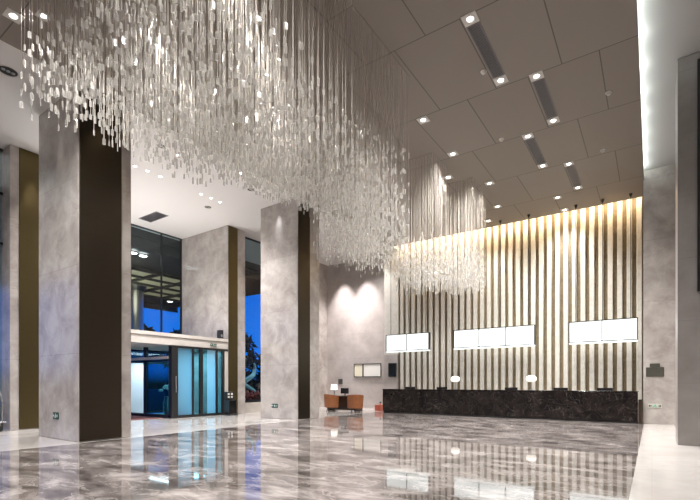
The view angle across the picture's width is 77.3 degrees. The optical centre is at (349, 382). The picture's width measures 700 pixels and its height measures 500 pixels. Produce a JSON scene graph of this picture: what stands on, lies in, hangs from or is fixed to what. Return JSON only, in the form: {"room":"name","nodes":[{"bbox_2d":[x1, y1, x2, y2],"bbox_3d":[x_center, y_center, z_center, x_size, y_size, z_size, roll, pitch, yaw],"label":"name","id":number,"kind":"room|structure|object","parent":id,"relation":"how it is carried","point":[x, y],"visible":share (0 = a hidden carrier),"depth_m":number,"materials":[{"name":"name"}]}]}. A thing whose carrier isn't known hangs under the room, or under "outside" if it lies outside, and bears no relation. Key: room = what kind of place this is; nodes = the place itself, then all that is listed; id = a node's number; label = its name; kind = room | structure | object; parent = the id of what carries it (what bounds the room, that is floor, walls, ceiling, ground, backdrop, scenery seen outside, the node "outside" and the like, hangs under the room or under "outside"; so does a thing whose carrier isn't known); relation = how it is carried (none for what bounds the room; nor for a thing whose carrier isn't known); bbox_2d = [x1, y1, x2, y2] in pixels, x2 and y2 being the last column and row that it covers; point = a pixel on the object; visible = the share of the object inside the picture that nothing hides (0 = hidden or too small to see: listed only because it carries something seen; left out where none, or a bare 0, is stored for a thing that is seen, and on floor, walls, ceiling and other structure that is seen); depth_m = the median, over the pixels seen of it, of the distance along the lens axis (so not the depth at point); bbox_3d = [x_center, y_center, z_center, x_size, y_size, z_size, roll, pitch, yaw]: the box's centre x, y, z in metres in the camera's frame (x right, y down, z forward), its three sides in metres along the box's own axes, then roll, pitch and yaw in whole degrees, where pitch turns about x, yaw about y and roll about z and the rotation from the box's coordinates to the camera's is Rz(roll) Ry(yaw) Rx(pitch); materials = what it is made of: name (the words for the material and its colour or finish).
{"room":"hotel lobby","nodes":[
{"label":"hotel lobby","id":0,"kind":"room"},
{"bbox_2d":[0,144,38,429],"bbox_3d":[-9.347,-2.620,12.627,0.875,7.840,1.020,0,0,35],"label":"stone column","id":1,"kind":"structure","parent":0,"point":[19,167],"depth_m":12.20,"materials":[{"name":"grey stone"}]},
{"bbox_2d":[0,148,2,426],"bbox_3d":[-12.156,-2.645,8.795,0.100,7.790,8.480,0,0,35],"label":"window","id":2,"kind":"structure","parent":1,"relation":"attached to","point":[1,150],"depth_m":12.24,"materials":[{"name":"black metal"}]},
{"bbox_2d":[39,84,130,441],"bbox_3d":[-6.428,-2.620,10.615,2.085,7.840,1.180,0,0,35],"label":"stone column","id":3,"kind":"structure","parent":0,"point":[85,183],"depth_m":10.04,"materials":[{"name":"grey stone"}]},
{"bbox_2d":[53,412,58,418],"bbox_3d":[-6.821,0.760,10.155,0.270,0.160,0.024,0,0,35],"label":"exit sign","id":4,"kind":"object","parent":3,"relation":"attached to","point":[55,414],"visible":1,"depth_m":10.14,"materials":[{"name":"teal plastic"}]},
{"bbox_2d":[158,385,167,414],"bbox_3d":[-7.001,0.652,16.863,0.696,1.295,0.566,0,0,-30],"label":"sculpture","id":5,"kind":"object","parent":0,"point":[165,403],"visible":0.46,"depth_m":16.73,"materials":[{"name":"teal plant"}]},
{"bbox_2d":[131,329,227,351],"bbox_3d":[-8.171,-1.600,16.353,3.180,0.420,6.450,0,0,35],"label":"lintel","id":6,"kind":"object","parent":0,"point":[155,341],"visible":0.41,"depth_m":16.24,"materials":[{"name":"stone"}]},
{"bbox_2d":[131,349,167,412],"bbox_3d":[-9.497,-0.050,17.267,0.100,2.660,6.450,0,0,35],"label":"window","id":7,"kind":"structure","parent":6,"relation":"attached to","point":[153,411],"depth_m":18.83,"materials":[{"name":"black metal"}]},
{"bbox_2d":[131,363,142,412],"bbox_3d":[-8.786,0.215,18.192,0.040,2.070,0.740,0,0,35],"label":"door","id":8,"kind":"structure","parent":7,"relation":"attached to","point":[136,368],"depth_m":18.14,"materials":[{"name":"white glass"}]},
{"bbox_2d":[131,345,169,417],"bbox_3d":[-7.838,-0.043,16.925,3.080,2.685,0.110,0,0,35],"label":"door","id":9,"kind":"structure","parent":6,"relation":"attached to","point":[145,359],"depth_m":16.93,"materials":[{"name":"black metal"}]},
{"bbox_2d":[131,223,181,333],"bbox_3d":[-9.497,-4.180,17.267,0.100,4.720,6.450,0,0,35],"label":"window","id":10,"kind":"structure","parent":6,"relation":"attached to","point":[160,233],"depth_m":19.11,"materials":[{"name":"black metal"}]},
{"bbox_2d":[170,345,227,418],"bbox_3d":[-5.771,-0.043,17.043,0.168,2.685,2.590,0,0,35],"label":"door","id":11,"kind":"structure","parent":6,"relation":"attached to","point":[181,357],"depth_m":16.70,"materials":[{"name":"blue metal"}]},
{"bbox_2d":[217,330,222,338],"bbox_3d":[-5.336,-1.991,18.012,0.206,0.360,0.180,0,0,35],"label":"loudspeaker","id":12,"kind":"object","parent":6,"relation":"on","point":[219,332],"visible":0.89,"depth_m":17.94,"materials":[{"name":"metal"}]},
{"bbox_2d":[0,41,394,265],"bbox_3d":[-7.188,-6.590,14.309,7.720,0.100,23.800,0,0,35],"label":"ceiling","id":13,"kind":"structure","parent":0,"point":[177,198],"depth_m":14.80,"materials":[{"name":"white paint"}]},
{"bbox_2d":[0,64,19,77],"bbox_3d":[-7.165,-6.529,9.180,0.391,0.019,0.391,0,0,35],"label":"recessed light","id":14,"kind":"object","parent":13,"relation":"in","point":[6,70],"visible":1,"depth_m":9.19,"materials":[{"name":"grey metal"}]},
{"bbox_2d":[138,211,167,221],"bbox_3d":[-7.744,-6.534,17.255,1.240,0.011,0.520,0,0,35],"label":"ceiling vent","id":15,"kind":"object","parent":13,"relation":"in","point":[154,216],"visible":1,"depth_m":17.28,"materials":[{"name":"grey metal"}]},
{"bbox_2d":[182,225,244,413],"bbox_3d":[-6.073,-2.620,19.401,3.175,7.840,0.950,0,0,35],"label":"stone column","id":16,"kind":"structure","parent":0,"point":[213,261],"depth_m":18.68,"materials":[{"name":"grey stone"}]},
{"bbox_2d":[245,402,260,411],"bbox_3d":[-3.486,1.090,21.413,0.350,0.420,5.300,0,0,35],"label":"wall","id":17,"kind":"structure","parent":0,"point":[252,406],"depth_m":19.83,"materials":[{"name":"stone"}]},
{"bbox_2d":[245,237,327,406],"bbox_3d":[-3.195,-2.620,21.880,0.300,7.840,6.400,0,0,35],"label":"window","id":18,"kind":"structure","parent":17,"relation":"in","point":[253,240],"depth_m":24.06,"materials":[{"name":"black metal"}]},
{"bbox_2d":[261,199,318,419],"bbox_3d":[-2.242,-2.620,16.413,1.875,7.840,1.220,0,0,35],"label":"stone column","id":19,"kind":"structure","parent":0,"point":[289,262],"depth_m":15.88,"materials":[{"name":"grey stone"}]},
{"bbox_2d":[0,0,643,245],"bbox_3d":[-0.197,-6.560,8.851,9.948,0.120,22.350,0,0,35],"label":"ceiling","id":20,"kind":"structure","parent":0,"point":[584,50],"depth_m":9.94,"materials":[{"name":"grey paint"}]},
{"bbox_2d":[2,7,23,24],"bbox_3d":[-5.954,-6.489,7.749,0.260,0.019,0.260,0,0,35],"label":"recessed light","id":21,"kind":"object","parent":20,"relation":"in","point":[9,13],"visible":0.99,"depth_m":7.73,"materials":[{"name":"grey"}]},
{"bbox_2d":[35,9,49,22],"bbox_3d":[-5.421,-6.489,7.746,0.200,0.019,0.200,0,0,35],"label":"recessed light","id":22,"kind":"object","parent":20,"relation":"in","point":[45,14],"visible":0.8,"depth_m":7.73,"materials":[{"name":"grey"}]},
{"bbox_2d":[20,0,352,190],"bbox_3d":[-2.673,-4.858,7.218,4.446,3.282,3.200,0,0,35],"label":"crystal chandelier","id":23,"kind":"object","parent":20,"relation":"hanging from","point":[187,43],"visible":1,"depth_m":7.10,"materials":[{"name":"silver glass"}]},
{"bbox_2d":[249,10,265,25],"bbox_3d":[-1.640,-6.481,7.787,0.240,0.019,0.240,0,0,35],"label":"recessed light","id":24,"kind":"object","parent":20,"relation":"in","point":[258,12],"visible":0.49,"depth_m":7.78,"materials":[{"name":"grey"}]},
{"bbox_2d":[195,6,409,248],"bbox_3d":[-1.144,-4.607,9.662,4.387,3.784,2.150,0,0,35],"label":"crystal chandelier","id":25,"kind":"object","parent":20,"relation":"hanging from","point":[371,68],"visible":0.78,"depth_m":9.13,"materials":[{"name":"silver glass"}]},
{"bbox_2d":[313,109,408,277],"bbox_3d":[0.349,-4.705,11.785,1.636,3.589,2.239,0,0,35],"label":"crystal chandelier","id":26,"kind":"object","parent":20,"relation":"hanging from","point":[378,128],"visible":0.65,"depth_m":11.48,"materials":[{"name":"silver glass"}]},
{"bbox_2d":[386,236,430,352],"bbox_3d":[2.611,-3.959,19.879,2.170,5.079,0.184,0,0,35],"label":"display screen","id":27,"kind":"object","parent":20,"relation":"hanging from","point":[411,342],"visible":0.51,"depth_m":19.74,"materials":[{"name":"glowing white acrylic"},{"name":"metal"}]},
{"bbox_2d":[386,350,429,352],"bbox_3d":[2.612,-1.444,19.881,2.130,0.048,0.180,0,0,35],"label":"diffuser","id":28,"kind":"object","parent":27,"relation":"attached to","point":[387,351],"depth_m":19.92,"materials":[{"name":"grey"}]},
{"bbox_2d":[396,152,446,296],"bbox_3d":[2.138,-4.585,13.102,1.191,3.828,1.045,0,0,35],"label":"crystal chandelier","id":29,"kind":"object","parent":20,"relation":"hanging from","point":[428,163],"visible":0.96,"depth_m":13.01,"materials":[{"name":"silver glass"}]},
{"bbox_2d":[416,115,429,123],"bbox_3d":[1.808,-6.489,10.815,0.260,0.019,0.260,0,0,35],"label":"recessed light","id":30,"kind":"object","parent":20,"relation":"in","point":[424,119],"visible":1,"depth_m":10.79,"materials":[{"name":"grey"}]},
{"bbox_2d":[443,175,452,179],"bbox_3d":[3.101,-6.489,13.835,0.260,0.019,0.260,0,0,35],"label":"recessed light","id":31,"kind":"object","parent":20,"relation":"in","point":[447,177],"visible":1,"depth_m":13.83,"materials":[{"name":"grey"}]},
{"bbox_2d":[447,150,458,156],"bbox_3d":[2.915,-6.489,12.420,0.260,0.019,0.260,0,0,35],"label":"recessed light","id":32,"kind":"object","parent":20,"relation":"in","point":[453,153],"visible":1,"depth_m":12.43,"materials":[{"name":"grey"}]},
{"bbox_2d":[437,177,485,297],"bbox_3d":[3.757,-4.734,14.719,1.222,3.529,1.346,0,0,35],"label":"crystal chandelier","id":33,"kind":"object","parent":20,"relation":"hanging from","point":[465,188],"visible":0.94,"depth_m":14.54,"materials":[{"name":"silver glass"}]},
{"bbox_2d":[445,196,478,297],"bbox_3d":[3.858,-4.731,15.081,0.979,3.522,0.635,0,0,35],"label":"strands","id":34,"kind":"object","parent":33,"relation":"hanging from","point":[452,198],"depth_m":15.01,"materials":[{"name":"glass"}]},
{"bbox_2d":[461,10,479,26],"bbox_3d":[2.144,-6.489,7.814,0.260,0.019,0.260,0,0,35],"label":"recessed light","id":35,"kind":"object","parent":20,"relation":"in","point":[470,18],"visible":1,"depth_m":7.80,"materials":[{"name":"grey"}]},
{"bbox_2d":[467,21,503,78],"bbox_3d":[2.689,-6.494,8.604,0.240,0.011,1.620,0,0,35],"label":"ceiling vent","id":36,"kind":"object","parent":20,"relation":"in","point":[476,31],"visible":1,"depth_m":8.52,"materials":[{"name":"grey metal"}]},
{"bbox_2d":[485,181,494,185],"bbox_3d":[4.536,-6.489,14.242,0.260,0.019,0.260,0,0,35],"label":"recessed light","id":37,"kind":"object","parent":20,"relation":"in","point":[489,182],"visible":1,"depth_m":14.24,"materials":[{"name":"grey"}]},
{"bbox_2d":[453,214,535,349],"bbox_3d":[5.764,-3.959,17.705,3.250,5.079,0.184,0,0,35],"label":"screen","id":38,"kind":"object","parent":20,"relation":"hanging from","point":[523,335],"visible":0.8,"depth_m":17.53,"materials":[{"name":"glowing white acrylic"},{"name":"metal"}]},
{"bbox_2d":[454,345,534,349],"bbox_3d":[5.765,-1.444,17.707,3.210,0.048,0.180,0,0,35],"label":"diffuser","id":39,"kind":"object","parent":38,"relation":"attached to","point":[471,346],"depth_m":17.80,"materials":[{"name":"grey"}]},
{"bbox_2d":[493,74,508,85],"bbox_3d":[3.234,-6.489,9.394,0.260,0.019,0.260,0,0,35],"label":"recessed light","id":40,"kind":"object","parent":20,"relation":"in","point":[502,79],"visible":1,"depth_m":9.39,"materials":[{"name":"grey"}]},
{"bbox_2d":[521,132,533,139],"bbox_3d":[4.682,-6.489,11.530,0.260,0.019,0.260,0,0,35],"label":"recessed light","id":41,"kind":"object","parent":20,"relation":"in","point":[529,135],"visible":1,"depth_m":11.53,"materials":[{"name":"grey"}]},
{"bbox_2d":[524,138,545,164],"bbox_3d":[5.221,-6.494,12.312,0.240,0.011,1.600,0,0,35],"label":"ceiling vent","id":42,"kind":"object","parent":20,"relation":"in","point":[531,143],"visible":1,"depth_m":12.28,"materials":[{"name":"grey metal"}]},
{"bbox_2d":[529,70,543,81],"bbox_3d":[3.948,-6.489,9.267,0.260,0.019,0.260,0,0,35],"label":"recessed light","id":43,"kind":"object","parent":20,"relation":"in","point":[537,75],"visible":1,"depth_m":9.27,"materials":[{"name":"grey"}]},
{"bbox_2d":[537,163,547,168],"bbox_3d":[5.761,-6.489,13.094,0.260,0.019,0.260,0,0,35],"label":"recessed light","id":44,"kind":"object","parent":20,"relation":"in","point":[543,165],"visible":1,"depth_m":13.07,"materials":[{"name":"grey"}]},
{"bbox_2d":[532,78,557,118],"bbox_3d":[4.490,-6.494,10.053,0.240,0.011,1.610,0,0,35],"label":"ceiling vent","id":45,"kind":"object","parent":20,"relation":"in","point":[540,86],"visible":1,"depth_m":9.99,"materials":[{"name":"grey metal"}]},
{"bbox_2d":[547,116,559,124],"bbox_3d":[5.032,-6.489,10.839,0.260,0.019,0.260,0,0,35],"label":"recessed light","id":46,"kind":"object","parent":20,"relation":"in","point":[553,120],"visible":1,"depth_m":10.83,"materials":[{"name":"grey"}]},
{"bbox_2d":[563,161,573,166],"bbox_3d":[6.486,-6.489,12.983,0.260,0.019,0.260,0,0,35],"label":"recessed light","id":47,"kind":"object","parent":20,"relation":"in","point":[570,163],"visible":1,"depth_m":12.95,"materials":[{"name":"grey"}]},
{"bbox_2d":[565,165,580,186],"bbox_3d":[7.028,-6.494,13.769,0.240,0.011,1.610,0,0,35],"label":"ceiling vent","id":48,"kind":"object","parent":20,"relation":"in","point":[571,171],"visible":1,"depth_m":13.71,"materials":[{"name":"grey metal"}]},
{"bbox_2d":[573,185,582,189],"bbox_3d":[7.570,-6.489,14.555,0.260,0.019,0.260,0,0,35],"label":"recessed light","id":49,"kind":"object","parent":20,"relation":"in","point":[580,186],"visible":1,"depth_m":14.54,"materials":[{"name":"grey"}]},
{"bbox_2d":[568,193,637,344],"bbox_3d":[8.934,-3.959,15.520,2.130,5.079,0.184,0,0,35],"label":"screen","id":50,"kind":"object","parent":20,"relation":"hanging from","point":[622,329],"visible":1,"depth_m":15.45,"materials":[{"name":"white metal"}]},
{"bbox_2d":[569,340,636,344],"bbox_3d":[8.935,-1.444,15.521,2.090,0.048,0.180,0,0,35],"label":"diffuser","id":51,"kind":"object","parent":50,"relation":"attached to","point":[577,341],"depth_m":15.56,"materials":[{"name":"grey"}]},
{"bbox_2d":[0,407,699,499],"bbox_3d":[-1.775,1.350,10.638,21.000,0.100,23.500,0,0,35],"label":"floor","id":52,"kind":"structure","parent":0,"point":[374,455],"depth_m":7.35,"materials":[{"name":"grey stone"}]},
{"bbox_2d":[0,391,5,431],"bbox_3d":[-9.635,0.616,11.401,0.676,1.366,0.872,0,0,25],"label":"luggage trolley","id":53,"kind":"object","parent":52,"relation":"on","point":[1,403],"visible":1,"depth_m":11.60,"materials":[{"name":"silver metal"}]},
{"bbox_2d":[131,415,157,419],"bbox_3d":[-8.471,1.294,16.165,2.500,0.011,1.800,0,0,35],"label":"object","id":54,"kind":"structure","parent":52,"relation":"on","point":[132,416],"depth_m":16.35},
{"bbox_2d":[223,392,237,415],"bbox_3d":[-4.811,0.825,17.650,0.400,0.950,0.440,0,0,35],"label":"umbrella stand","id":55,"kind":"object","parent":52,"relation":"on","point":[230,403],"visible":0.99,"depth_m":17.54,"materials":[{"name":"black metal"}]},
{"bbox_2d":[324,394,338,409],"bbox_3d":[-0.869,0.902,19.948,0.632,0.804,0.740,0,0,-35],"label":"barrel armchair","id":56,"kind":"object","parent":52,"relation":"on","point":[330,401],"visible":0.99,"depth_m":19.67,"materials":[{"name":"orange leather"}]},
{"bbox_2d":[328,395,361,411],"bbox_3d":[-0.248,0.950,20.516,1.640,0.700,0.680,0,0,35],"label":"writing desk","id":57,"kind":"object","parent":52,"relation":"on","point":[342,405],"visible":0.23,"depth_m":20.29,"materials":[{"name":"brown wood"}]},
{"bbox_2d":[331,384,337,394],"bbox_3d":[-0.754,0.329,20.927,0.340,0.540,0.340,0,0,35],"label":"table lamp","id":58,"kind":"object","parent":57,"relation":"on","point":[334,387],"visible":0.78,"depth_m":20.80,"materials":[{"name":"white fabric"}]},
{"bbox_2d":[341,388,348,395],"bbox_3d":[-0.242,0.419,20.525,0.440,0.360,0.180,0,0,35],"label":"computer monitor","id":59,"kind":"object","parent":57,"relation":"on","point":[344,391],"visible":0.92,"depth_m":20.50,"materials":[{"name":"black plastic"}]},
{"bbox_2d":[347,395,363,412],"bbox_3d":[0.233,0.902,19.221,0.740,0.804,0.632,0,0,0],"label":"barrel armchair","id":60,"kind":"object","parent":52,"relation":"on","point":[353,401],"visible":1,"depth_m":18.98,"materials":[{"name":"orange leather"}]},
{"bbox_2d":[375,402,382,410],"bbox_3d":[1.362,1.090,20.561,0.340,0.420,0.240,0,0,35],"label":"box","id":61,"kind":"object","parent":52,"relation":"on","point":[379,407],"visible":0.95,"depth_m":20.47,"materials":[{"name":"red paint"}]},
{"bbox_2d":[382,389,638,423],"bbox_3d":[5.658,0.780,17.137,9.420,1.040,1.260,0,0,35],"label":"reception desk","id":62,"kind":"object","parent":52,"relation":"on","point":[567,405],"depth_m":15.99,"materials":[{"name":"stone"}]},
{"bbox_2d":[451,376,459,388],"bbox_3d":[4.278,-0.009,17.797,0.370,0.535,0.370,0,0,35],"label":"table lamp","id":63,"kind":"object","parent":62,"relation":"on","point":[455,379],"visible":0.89,"depth_m":17.67,"materials":[{"name":"white fabric"}]},
{"bbox_2d":[382,389,638,391],"bbox_3d":[5.462,0.280,16.853,9.420,0.040,0.570,0,0,35],"label":"countertop","id":64,"kind":"structure","parent":62,"relation":"on","point":[382,389],"depth_m":16.00,"materials":[{"name":"stone"}]},
{"bbox_2d":[505,387,517,389],"bbox_3d":[6.252,0.384,16.995,0.480,0.430,0.180,0,0,35],"label":"computer monitor","id":65,"kind":"object","parent":62,"relation":"on","point":[506,388],"visible":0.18,"depth_m":16.98,"materials":[{"name":"black plastic"}]},
{"bbox_2d":[526,376,536,389],"bbox_3d":[6.682,-0.009,16.139,0.370,0.535,0.370,0,0,35],"label":"table lamp","id":66,"kind":"object","parent":62,"relation":"on","point":[531,379],"visible":0.97,"depth_m":16.02,"materials":[{"name":"white fabric"}]},
{"bbox_2d":[553,388,567,389],"bbox_3d":[7.692,0.384,16.001,0.480,0.430,0.180,0,0,35],"label":"computer monitor","id":67,"kind":"object","parent":62,"relation":"on","point":[553,388],"visible":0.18,"depth_m":15.99,"materials":[{"name":"black plastic"}]},
{"bbox_2d":[597,388,612,390],"bbox_3d":[8.845,0.384,15.207,0.480,0.430,0.180,0,0,35],"label":"computer monitor","id":68,"kind":"object","parent":62,"relation":"on","point":[598,389],"visible":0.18,"depth_m":15.19,"materials":[{"name":"black plastic"}]},
{"bbox_2d":[638,399,641,423],"bbox_3d":[9.451,0.915,14.254,0.100,0.770,0.780,0,0,35],"label":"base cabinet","id":69,"kind":"object","parent":52,"relation":"on","point":[639,400],"visible":1,"depth_m":13.95,"materials":[{"name":"brown wood"}]},
{"bbox_2d":[328,255,383,407],"bbox_3d":[-0.786,-2.620,24.228,7.000,7.840,0.200,0,0,35],"label":"wall","id":70,"kind":"structure","parent":0,"point":[355,303],"depth_m":23.40,"materials":[{"name":"grey stone"}]},
{"bbox_2d":[354,363,380,376],"bbox_3d":[0.905,-0.665,22.910,1.660,0.690,0.050,0,0,35],"label":"picture frame","id":71,"kind":"object","parent":70,"relation":"attached to","point":[369,370],"depth_m":22.90,"materials":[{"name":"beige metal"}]},
{"bbox_2d":[384,197,642,418],"bbox_3d":[6.254,-2.800,18.876,10.668,8.200,0.620,0,0,35],"label":"wall","id":72,"kind":"structure","parent":0,"point":[555,363],"depth_m":17.57,"materials":[{"name":"cream stone"},{"name":"brown wood"},{"name":"bronze metal"}]},
{"bbox_2d":[388,363,396,376],"bbox_3d":[2.063,-0.640,21.349,0.440,0.680,0.065,0,0,35],"label":"wall screen","id":73,"kind":"object","parent":72,"relation":"attached to","point":[392,367],"visible":1,"depth_m":21.31,"materials":[{"name":"black metal"}]},
{"bbox_2d":[399,196,642,245],"bbox_3d":[6.155,-6.750,18.063,9.948,0.500,0.030,0,0,35],"label":"trim","id":74,"kind":"structure","parent":72,"relation":"attached to","point":[642,196],"depth_m":17.05,"materials":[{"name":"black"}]},
{"bbox_2d":[643,164,674,424],"bbox_3d":[10.882,-2.750,14.665,1.732,8.100,2.700,0,0,35],"label":"wall","id":75,"kind":"structure","parent":0,"point":[658,183],"depth_m":13.80,"materials":[{"name":"grey stone"}]},
{"bbox_2d":[646,363,663,376],"bbox_3d":[9.646,-0.410,13.858,0.470,0.420,0.030,0,0,35],"label":"wall plaque","id":76,"kind":"object","parent":75,"relation":"attached to","point":[654,370],"visible":1,"depth_m":13.85,"materials":[{"name":"grey metal"}]},
{"bbox_2d":[648,404,661,407],"bbox_3d":[9.648,0.725,13.861,0.360,0.130,0.024,0,0,35],"label":"exit sign","id":77,"kind":"object","parent":75,"relation":"attached to","point":[649,405],"visible":1,"depth_m":13.85,"materials":[{"name":"grey plastic"}]},
{"bbox_2d":[637,0,699,170],"bbox_3d":[1.506,-6.975,8.315,13.360,0.350,23.800,0,0,35],"label":"ceiling","id":78,"kind":"structure","parent":0,"point":[668,30],"depth_m":9.18,"materials":[{"name":"grey paint"}]},
{"bbox_2d":[675,52,699,445],"bbox_3d":[8.218,-2.745,8.886,2.557,8.090,1.040,0,0,35],"label":"wall","id":79,"kind":"structure","parent":0,"point":[687,298],"depth_m":9.11,"materials":[{"name":"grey stone"}]},
{"bbox_2d":[697,58,699,291],"bbox_3d":[7.529,-4.245,8.693,1.000,4.750,0.060,0,0,35],"label":"wall art","id":80,"kind":"object","parent":79,"relation":"attached to","point":[698,60],"visible":1,"depth_m":8.94,"materials":[{"name":"black metal"}]},
{"label":"outside","id":81,"kind":"structure","parent":0,"visible":0},
{"bbox_2d":[148,389,258,410],"bbox_3d":[-30.142,1.370,51.150,72.300,0.100,130.000,0,0,35],"label":"ground","id":82,"kind":"structure","parent":81,"point":[156,398],"depth_m":37.30,"materials":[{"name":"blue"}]},
{"bbox_2d":[131,283,146,360],"bbox_3d":[-12.601,-2.220,25.766,1.200,7.040,1.200,0,0,35],"label":"column","id":83,"kind":"structure","parent":82,"relation":"on","point":[137,290],"depth_m":25.41,"materials":[{"name":"silver metal"}]},
{"bbox_2d":[131,226,260,312],"bbox_3d":[-14.526,-6.625,20.948,11.900,2.550,22.000,0,0,35],"label":"ceiling","id":84,"kind":"structure","parent":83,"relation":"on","point":[142,255],"depth_m":22.79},
{"bbox_2d":[143,323,159,365],"bbox_3d":[-23.757,-2.930,46.656,6.660,8.483,6.977,0,0,-3],"label":"tree","id":85,"kind":"object","parent":82,"relation":"on","point":[145,328],"visible":0.08,"depth_m":46.66,"materials":[{"name":"black plant"}]},
{"bbox_2d":[156,328,179,368],"bbox_3d":[-19.898,-2.681,52.325,6.712,7.984,6.532,0,0,35],"label":"tree","id":86,"kind":"object","parent":82,"relation":"on","point":[175,331],"visible":0.06,"depth_m":51.20,"materials":[{"name":"black plant"}]},
{"bbox_2d":[245,332,257,364],"bbox_3d":[-16.186,-3.198,57.640,7.358,9.017,7.102,0,0,35],"label":"tree","id":87,"kind":"object","parent":82,"relation":"on","point":[248,340],"visible":0.12,"depth_m":57.50,"materials":[{"name":"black plant"}]},
{"bbox_2d":[245,363,260,399],"bbox_3d":[-5.082,0.131,22.401,0.700,2.338,0.884,0,0,35],"label":"sculpture","id":88,"kind":"object","parent":82,"relation":"on","point":[251,376],"visible":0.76,"depth_m":22.25,"materials":[{"name":"blue"}]},
{"bbox_2d":[245,390,260,400],"bbox_3d":[-4.705,0.823,20.915,0.609,0.954,1.003,0,0,35],"label":"bush","id":89,"kind":"object","parent":82,"relation":"on","point":[249,396],"visible":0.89,"depth_m":20.78,"materials":[{"name":"red plant"}]},
{"bbox_2d":[245,352,260,394],"bbox_3d":[-8.270,-0.602,40.837,5.428,4.660,5.414,0,0,35],"label":"tree","id":90,"kind":"object","parent":82,"relation":"on","point":[252,359],"visible":0.18,"depth_m":39.42,"materials":[{"name":"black plant"}]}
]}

